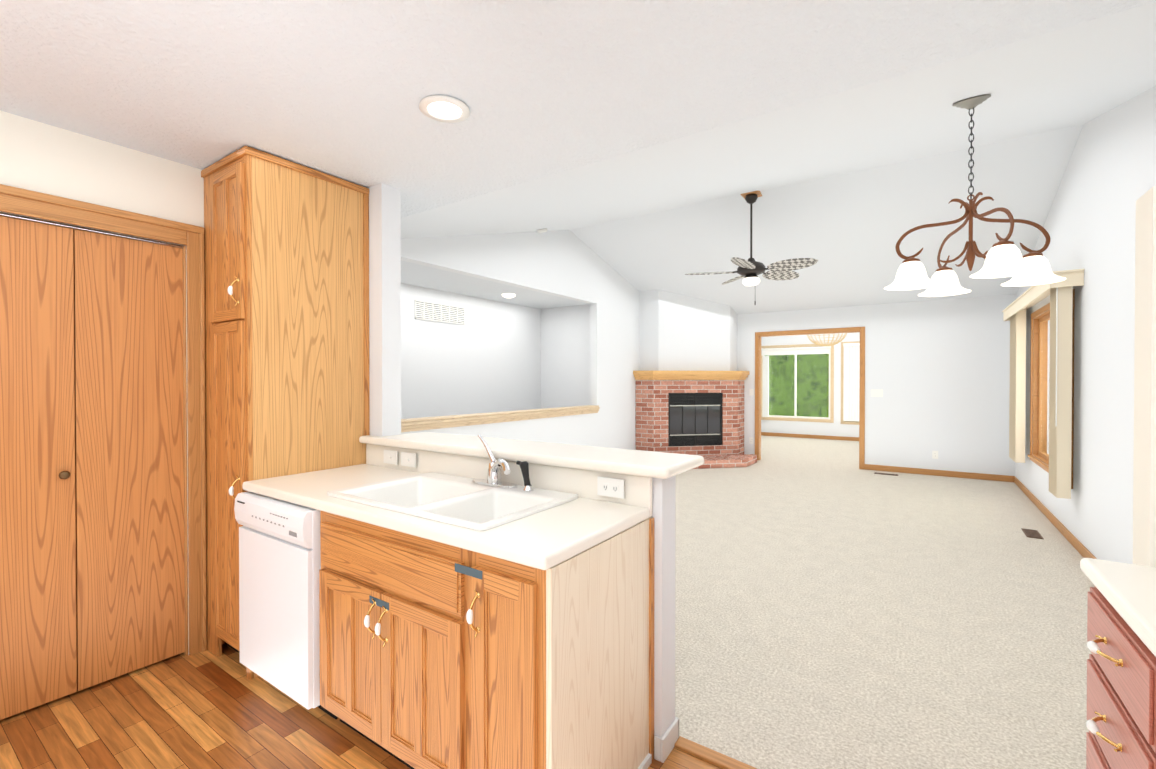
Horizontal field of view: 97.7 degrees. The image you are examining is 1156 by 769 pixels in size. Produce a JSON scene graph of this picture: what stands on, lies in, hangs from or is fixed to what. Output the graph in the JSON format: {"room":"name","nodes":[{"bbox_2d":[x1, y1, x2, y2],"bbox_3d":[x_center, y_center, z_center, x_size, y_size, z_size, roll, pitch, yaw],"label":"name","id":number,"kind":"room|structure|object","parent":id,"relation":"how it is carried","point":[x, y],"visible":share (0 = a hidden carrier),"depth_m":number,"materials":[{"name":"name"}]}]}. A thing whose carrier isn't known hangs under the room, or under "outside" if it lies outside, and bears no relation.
{"room":"kitchen","nodes":[
{"label":"kitchen","id":0,"kind":"room"},
{"bbox_2d":[0,111,203,654],"bbox_3d":[-3.211,0.141,1.310,0.750,2.440,5.020,0,1,34],"label":"wall","id":1,"kind":"structure","parent":0,"point":[37,156],"depth_m":2.23,"materials":[{"name":"white paint"}]},
{"bbox_2d":[0,213,184,719],"bbox_3d":[-2.405,0.330,1.867,0.080,2.024,1.581,0,1,34],"label":"bifold closet door","id":2,"kind":"structure","parent":1,"relation":"in","point":[91,479],"depth_m":2.22,"materials":[{"name":"brown wood"}]},
{"bbox_2d":[0,184,206,655],"bbox_3d":[-2.419,0.285,1.876,0.126,2.144,1.725,0,1,34],"label":"trim","id":3,"kind":"structure","parent":1,"relation":"attached to","point":[29,203],"depth_m":2.51,"materials":[{"name":"brown wood"}]},
{"bbox_2d":[0,643,723,768],"bbox_3d":[-1.411,1.401,0.099,4.800,0.060,5.020,0,1,34],"label":"floor","id":4,"kind":"structure","parent":0,"point":[207,709],"depth_m":1.98,"materials":[{"name":"brown wood"}]},
{"bbox_2d":[201,146,369,679],"bbox_3d":[-1.544,0.135,2.660,0.490,2.432,0.669,0,1,34],"label":"pantry cabinet","id":5,"kind":"object","parent":4,"relation":"on","point":[286,257],"visible":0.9,"depth_m":2.46,"materials":[{"name":"brown wood"}]},
{"bbox_2d":[234,491,337,718],"bbox_3d":[-1.112,0.919,2.348,0.589,0.868,0.634,0,1,34],"label":"dishwasher","id":6,"kind":"object","parent":4,"relation":"on","point":[279,569],"visible":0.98,"depth_m":2.05,"materials":[{"name":"white"}]},
{"bbox_2d":[319,511,654,768],"bbox_3d":[-0.378,0.920,1.876,1.140,0.874,0.669,0,1,34],"label":"base cabinet","id":7,"kind":"object","parent":4,"relation":"on","point":[435,655],"visible":0.96,"depth_m":1.57,"materials":[{"name":"brown wood"}]},
{"bbox_2d":[242,444,651,569],"bbox_3d":[-0.623,0.404,2.056,1.735,0.153,0.638,0,1,34],"label":"countertop","id":8,"kind":"structure","parent":7,"relation":"on","point":[588,518],"depth_m":1.83,"materials":[{"name":"white"}]},
{"bbox_2d":[384,450,397,464],"bbox_3d":[-0.981,0.379,2.632,0.114,0.070,0.012,0,1,34],"label":"light switch","id":9,"kind":"object","parent":8,"relation":"attached to","point":[390,456],"visible":0.91,"depth_m":2.63,"materials":[{"name":"white plastic"}]},
{"bbox_2d":[401,452,415,467],"bbox_3d":[-0.860,0.380,2.550,0.114,0.070,0.012,0,1,34],"label":"light switch","id":10,"kind":"object","parent":8,"relation":"attached to","point":[408,459],"visible":0.88,"depth_m":2.55,"materials":[{"name":"white plastic"}]},
{"bbox_2d":[327,472,577,530],"bbox_3d":[-0.500,0.523,1.987,0.870,0.190,0.530,0,1,34],"label":"sink","id":11,"kind":"object","parent":8,"relation":"in","point":[466,502],"visible":0.46,"depth_m":2.01,"materials":[{"name":"white ceramic"}]},
{"bbox_2d":[472,434,517,487],"bbox_3d":[-0.352,0.324,2.075,0.334,0.204,0.190,0,1,34],"label":"faucet","id":12,"kind":"object","parent":11,"relation":"on","point":[493,479],"visible":1,"depth_m":2.12,"materials":[{"name":"silver metal"}]},
{"bbox_2d":[516,461,533,490],"bbox_3d":[-0.213,0.367,2.044,0.073,0.117,0.046,0,1,34],"label":"sprayer","id":13,"kind":"object","parent":11,"relation":"on","point":[524,466],"visible":1,"depth_m":2.03,"materials":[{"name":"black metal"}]},
{"bbox_2d":[597,476,623,498],"bbox_3d":[0.122,0.385,1.888,0.114,0.070,0.006,0,1,34],"label":"outlet","id":14,"kind":"object","parent":8,"relation":"attached to","point":[610,487],"visible":1,"depth_m":1.89,"materials":[{"name":"white plastic"}]},
{"bbox_2d":[674,736,756,768],"bbox_3d":[0.879,1.353,1.569,1.240,0.012,0.055,0,1,34],"label":"threshold","id":15,"kind":"object","parent":4,"relation":"on","point":[706,753],"depth_m":1.83,"materials":[{"name":"brown wood"}]},
{"bbox_2d":[1086,586,1155,768],"bbox_3d":[0.621,0.937,-0.301,0.749,0.874,3.445,0,1,34],"label":"drawer cabinet","id":16,"kind":"object","parent":4,"relation":"on","point":[1121,697],"depth_m":1.09,"materials":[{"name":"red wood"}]},
{"bbox_2d":[1080,558,1155,656],"bbox_3d":[0.637,0.479,-0.310,0.716,0.040,3.453,0,1,34],"label":"countertop","id":17,"kind":"structure","parent":16,"relation":"on","point":[1127,591],"depth_m":1.11,"materials":[{"name":"white"}]},
{"bbox_2d":[401,283,540,418],"bbox_3d":[-1.945,0.023,6.268,0.120,2.600,4.850,0,1,34],"label":"wall","id":18,"kind":"structure","parent":0,"point":[492,356],"depth_m":6.85,"materials":[{"name":"white paint"}]},
{"bbox_2d":[415,300,464,324],"bbox_3d":[-1.744,-0.914,6.438,0.012,0.230,0.810,0,1,34],"label":"air vent","id":19,"kind":"object","parent":18,"relation":"in","point":[431,311],"visible":1,"depth_m":6.41,"materials":[{"name":"white plastic"}]},
{"bbox_2d":[401,260,587,308],"bbox_3d":[-1.519,-1.235,5.969,1.150,0.080,4.850,0,1,34],"label":"ceiling","id":20,"kind":"structure","parent":0,"point":[414,274],"depth_m":6.23,"materials":[{"name":"white paint"}]},
{"bbox_2d":[502,293,514,297],"bbox_3d":[-0.923,-1.177,6.731,0.178,0.045,0.178,0,1,34],"label":"light","id":21,"kind":"object","parent":20,"relation":"attached to","point":[507,295],"visible":1,"depth_m":6.67,"materials":[{"name":"white"}]},
{"bbox_2d":[401,230,639,449],"bbox_3d":[-0.286,-0.530,6.661,0.120,3.700,7.130,0,1,34],"label":"wall","id":22,"kind":"structure","parent":0,"point":[568,264],"depth_m":6.84,"materials":[{"name":"white paint"}]},
{"bbox_2d":[401,405,599,431],"bbox_3d":[-0.904,0.372,5.746,0.212,0.107,4.050,0,1,34],"label":"trim","id":23,"kind":"structure","parent":22,"relation":"on","point":[422,423],"depth_m":5.50,"materials":[{"name":"brown wood"}]},
{"bbox_2d":[369,183,675,736],"bbox_3d":[-0.967,0.130,2.748,3.150,2.440,0.120,0,1,34],"label":"wall","id":24,"kind":"structure","parent":0,"point":[385,306],"depth_m":2.75,"materials":[{"name":"white paint"}]},
{"bbox_2d":[359,432,703,478],"bbox_3d":[-0.343,0.303,2.393,1.817,0.040,0.370,0,1,34],"label":"raised bar","id":25,"kind":"object","parent":24,"relation":"on","point":[661,465],"visible":1,"depth_m":2.12,"materials":[{"name":"white"}]},
{"bbox_2d":[654,717,678,762],"bbox_3d":[-0.341,1.311,2.333,1.662,0.085,0.144,0,1,34],"label":"baseboard","id":26,"kind":"structure","parent":24,"relation":"attached to","point":[664,745],"depth_m":1.83,"materials":[{"name":"white wood"}]},
{"bbox_2d":[541,304,589,408],"bbox_3d":[-0.142,0.010,7.902,1.030,2.600,0.120,0,1,34],"label":"wall","id":27,"kind":"structure","parent":0,"point":[565,331],"depth_m":7.86,"materials":[{"name":"white paint"}]},
{"bbox_2d":[0,0,1155,314],"bbox_3d":[0.416,-1.623,3.144,5.220,1.060,12.390,0,1,34],"label":"ceiling","id":28,"kind":"structure","parent":0,"point":[344,88],"depth_m":2.06,"materials":[{"name":"white paint"}]},
{"bbox_2d":[419,95,469,122],"bbox_3d":[-0.522,-1.076,1.978,0.193,0.010,0.193,0,1,34],"label":"recessed light","id":29,"kind":"object","parent":28,"relation":"in","point":[444,108],"visible":1,"depth_m":1.97,"materials":[{"name":"white plastic"}]},
{"bbox_2d":[537,228,546,232],"bbox_3d":[-0.425,-1.823,5.981,0.129,0.064,0.129,0,1,34],"label":"smoke detector","id":30,"kind":"object","parent":28,"relation":"attached to","point":[542,230],"visible":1,"depth_m":5.93,"materials":[{"name":"white plastic"}]},
{"bbox_2d":[685,191,817,304],"bbox_3d":[1.860,-1.460,5.402,1.331,1.218,1.302,0,1,34],"label":"ceiling fan","id":31,"kind":"object","parent":28,"relation":"hanging from","point":[750,269],"visible":1,"depth_m":5.39,"materials":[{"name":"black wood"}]},
{"bbox_2d":[884,94,1065,296],"bbox_3d":[1.844,-0.912,2.368,0.577,0.882,0.577,0,1,-33],"label":"chandelier","id":32,"kind":"object","parent":28,"relation":"hanging from","point":[1003,258],"visible":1,"depth_m":2.36,"materials":[{"name":"brown metal"}]},
{"bbox_2d":[639,290,736,370],"bbox_3d":[1.917,-1.314,8.683,1.250,2.165,1.300,0,1,34],"label":"wall","id":33,"kind":"structure","parent":0,"point":[678,332],"depth_m":8.42,"materials":[{"name":"white paint"}]},
{"bbox_2d":[761,332,859,436],"bbox_3d":[6.417,-0.168,11.453,5.840,2.900,0.120,0,1,34],"label":"wall","id":34,"kind":"structure","parent":0,"point":[836,428],"depth_m":11.85,"materials":[{"name":"white paint"}]},
{"bbox_2d":[761,343,833,422],"bbox_3d":[5.260,-0.039,12.216,1.686,1.846,0.155,0,1,34],"label":"sunroom window","id":35,"kind":"structure","parent":34,"relation":"in","point":[829,419],"depth_m":12.12,"materials":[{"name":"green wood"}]},
{"bbox_2d":[763,356,768,416],"bbox_3d":[4.664,0.050,12.492,0.123,1.484,0.090,0,1,34],"label":"vertical blinds","id":36,"kind":"object","parent":35,"relation":"attached to","point":[765,358],"depth_m":12.46,"materials":[{"name":"white"}]},
{"bbox_2d":[761,346,830,355],"bbox_3d":[5.210,-0.775,12.136,1.566,0.245,0.065,0,1,34],"label":"blinds","id":37,"kind":"object","parent":35,"relation":"attached to","point":[798,350],"visible":0.9,"depth_m":12.11,"materials":[{"name":"white plastic"}]},
{"bbox_2d":[761,432,858,440],"bbox_3d":[6.378,1.240,11.407,5.600,0.085,0.015,0,1,34],"label":"baseboard","id":38,"kind":"structure","parent":34,"relation":"attached to","point":[762,433],"depth_m":11.97,"materials":[{"name":"brown wood"}]},
{"bbox_2d":[841,341,859,424],"bbox_3d":[6.465,-0.032,11.400,0.936,1.886,0.155,0,1,34],"label":"sunroom window","id":39,"kind":"structure","parent":34,"relation":"in","point":[842,377],"depth_m":11.59,"materials":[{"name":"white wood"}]},
{"bbox_2d":[843,343,859,420],"bbox_3d":[6.204,-0.056,11.447,0.323,1.754,0.090,0,1,34],"label":"vertical blinds","id":40,"kind":"object","parent":39,"relation":"attached to","point":[851,382],"depth_m":11.46,"materials":[{"name":"white"}]},
{"bbox_2d":[737,294,1015,475],"bbox_3d":[3.859,-0.543,8.230,5.220,3.700,0.120,0,1,34],"label":"wall","id":41,"kind":"structure","parent":0,"point":[937,372],"depth_m":7.33,"materials":[{"name":"white paint"}]},
{"bbox_2d":[749,437,753,443],"bbox_3d":[3.004,0.973,8.744,0.070,0.115,0.006,0,1,34],"label":"outlet","id":42,"kind":"object","parent":41,"relation":"attached to","point":[751,440],"visible":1,"depth_m":8.74,"materials":[{"name":"white plastic"}]},
{"bbox_2d":[749,389,753,395],"bbox_3d":[3.002,0.134,8.735,0.075,0.115,0.012,0,1,34],"label":"light switch","id":43,"kind":"object","parent":41,"relation":"attached to","point":[751,392],"visible":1,"depth_m":8.74,"materials":[{"name":"white plastic"}]},
{"bbox_2d":[755,327,864,468],"bbox_3d":[3.772,0.206,8.295,1.654,2.202,0.152,0,1,34],"label":"door frame","id":44,"kind":"structure","parent":41,"relation":"attached to","point":[759,335],"depth_m":8.15,"materials":[{"name":"brown wood"}]},
{"bbox_2d":[871,389,882,396],"bbox_3d":[4.550,0.132,7.686,0.160,0.115,0.012,0,1,34],"label":"light switch","id":45,"kind":"object","parent":41,"relation":"attached to","point":[876,392],"visible":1,"depth_m":7.68,"materials":[{"name":"white plastic"}]},
{"bbox_2d":[932,451,937,458],"bbox_3d":[5.156,1.015,7.286,0.070,0.115,0.006,0,1,34],"label":"outlet","id":46,"kind":"object","parent":41,"relation":"attached to","point":[934,454],"visible":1,"depth_m":7.29,"materials":[{"name":"white plastic"}]},
{"bbox_2d":[865,464,1012,481],"bbox_3d":[5.138,1.272,7.296,1.738,0.085,0.015,0,1,34],"label":"baseboard","id":47,"kind":"structure","parent":41,"relation":"attached to","point":[993,477],"depth_m":7.24,"materials":[{"name":"brown wood"}]},
{"bbox_2d":[675,435,1094,768],"bbox_3d":[2.781,1.346,7.145,6.970,0.060,11.350,0,1,34],"label":"floor carpet","id":48,"kind":"object","parent":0,"point":[836,607],"visible":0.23,"depth_m":2.90,"materials":[{"name":"beige carpet"}]},
{"bbox_2d":[633,371,756,468],"bbox_3d":[1.967,0.540,8.400,1.660,1.533,1.730,0,1,34],"label":"fireplace","id":49,"kind":"object","parent":48,"relation":"on","point":[700,413],"visible":0.98,"depth_m":8.34,"materials":[{"name":"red brick"}]},
{"bbox_2d":[874,472,897,475],"bbox_3d":[4.507,1.310,7.382,0.300,0.006,0.110,0,1,34],"label":"air vent register","id":50,"kind":"object","parent":48,"relation":"on","point":[886,474],"visible":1,"depth_m":7.35,"materials":[{"name":"brown"}]},
{"bbox_2d":[1021,528,1043,538],"bbox_3d":[4.057,1.332,4.510,0.110,0.006,0.300,0,1,34],"label":"air vent register","id":51,"kind":"object","parent":48,"relation":"on","point":[1029,533],"visible":1,"depth_m":4.50,"materials":[{"name":"brown metal"}]},
{"bbox_2d":[1047,320,1049,453],"bbox_3d":[7.628,-0.142,8.143,0.120,2.900,3.960,0,1,34],"label":"window","id":52,"kind":"structure","parent":0,"point":[1048,363],"depth_m":8.01,"materials":[{"name":"white"}]},
{"bbox_2d":[1015,86,1155,563],"bbox_3d":[2.560,-0.492,1.771,0.120,3.700,12.270,0,1,34],"label":"wall","id":53,"kind":"structure","parent":0,"point":[1108,179],"depth_m":3.57,"materials":[{"name":"white paint"}]},
{"bbox_2d":[1002,269,1083,320],"bbox_3d":[4.662,-0.854,5.164,0.211,0.130,2.774,0,1,34],"label":"window valance","id":54,"kind":"object","parent":53,"relation":"attached to","point":[1074,277],"visible":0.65,"depth_m":4.47,"materials":[{"name":"beige fabric"}]},
{"bbox_2d":[1028,289,1074,488],"bbox_3d":[4.715,0.033,4.984,0.155,1.676,1.916,0,1,34],"label":"window","id":55,"kind":"structure","parent":53,"relation":"in","point":[1039,347],"depth_m":5.68,"materials":[{"name":"brown wood"}]},
{"bbox_2d":[1009,286,1072,498],"bbox_3d":[4.663,0.014,5.170,0.098,1.795,2.710,0,1,34],"label":"vertical blinds","id":56,"kind":"object","parent":55,"relation":"attached to","point":[1060,394],"visible":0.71,"depth_m":4.17,"materials":[{"name":"beige"}]},
{"bbox_2d":[1013,476,1096,558],"bbox_3d":[3.924,1.298,3.917,0.015,0.085,6.970,0,1,34],"label":"baseboard","id":57,"kind":"structure","parent":53,"relation":"attached to","point":[1076,543],"depth_m":4.64,"materials":[{"name":"brown wood"}]},
{"bbox_2d":[1133,186,1155,566],"bbox_3d":[1.697,0.438,1.137,0.590,1.850,0.120,0,1,34],"label":"wall","id":58,"kind":"structure","parent":0,"point":[1144,504],"depth_m":1.28,"materials":[{"name":"white paint"}]},
{"bbox_3d":[5.300,-1.555,9.795,5.840,0.100,4.100,0,1,34],"label":"ceiling","id":59,"kind":"structure","parent":0,"visible":0},
{"bbox_2d":[807,333,846,345],"bbox_3d":[4.845,-1.124,9.840,0.732,0.761,0.732,0,1,34],"label":"pendant light","id":60,"kind":"object","parent":59,"relation":"hanging from","point":[824,340],"visible":0.44,"depth_m":9.75,"materials":[{"name":"beige glass"}]},
{"label":"outside","id":61,"kind":"structure","parent":0,"visible":0},
{"bbox_2d":[765,354,828,416],"bbox_3d":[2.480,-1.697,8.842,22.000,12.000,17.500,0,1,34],"label":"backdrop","id":62,"kind":"structure","parent":61,"point":[788,367],"depth_m":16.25,"materials":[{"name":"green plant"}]}
]}

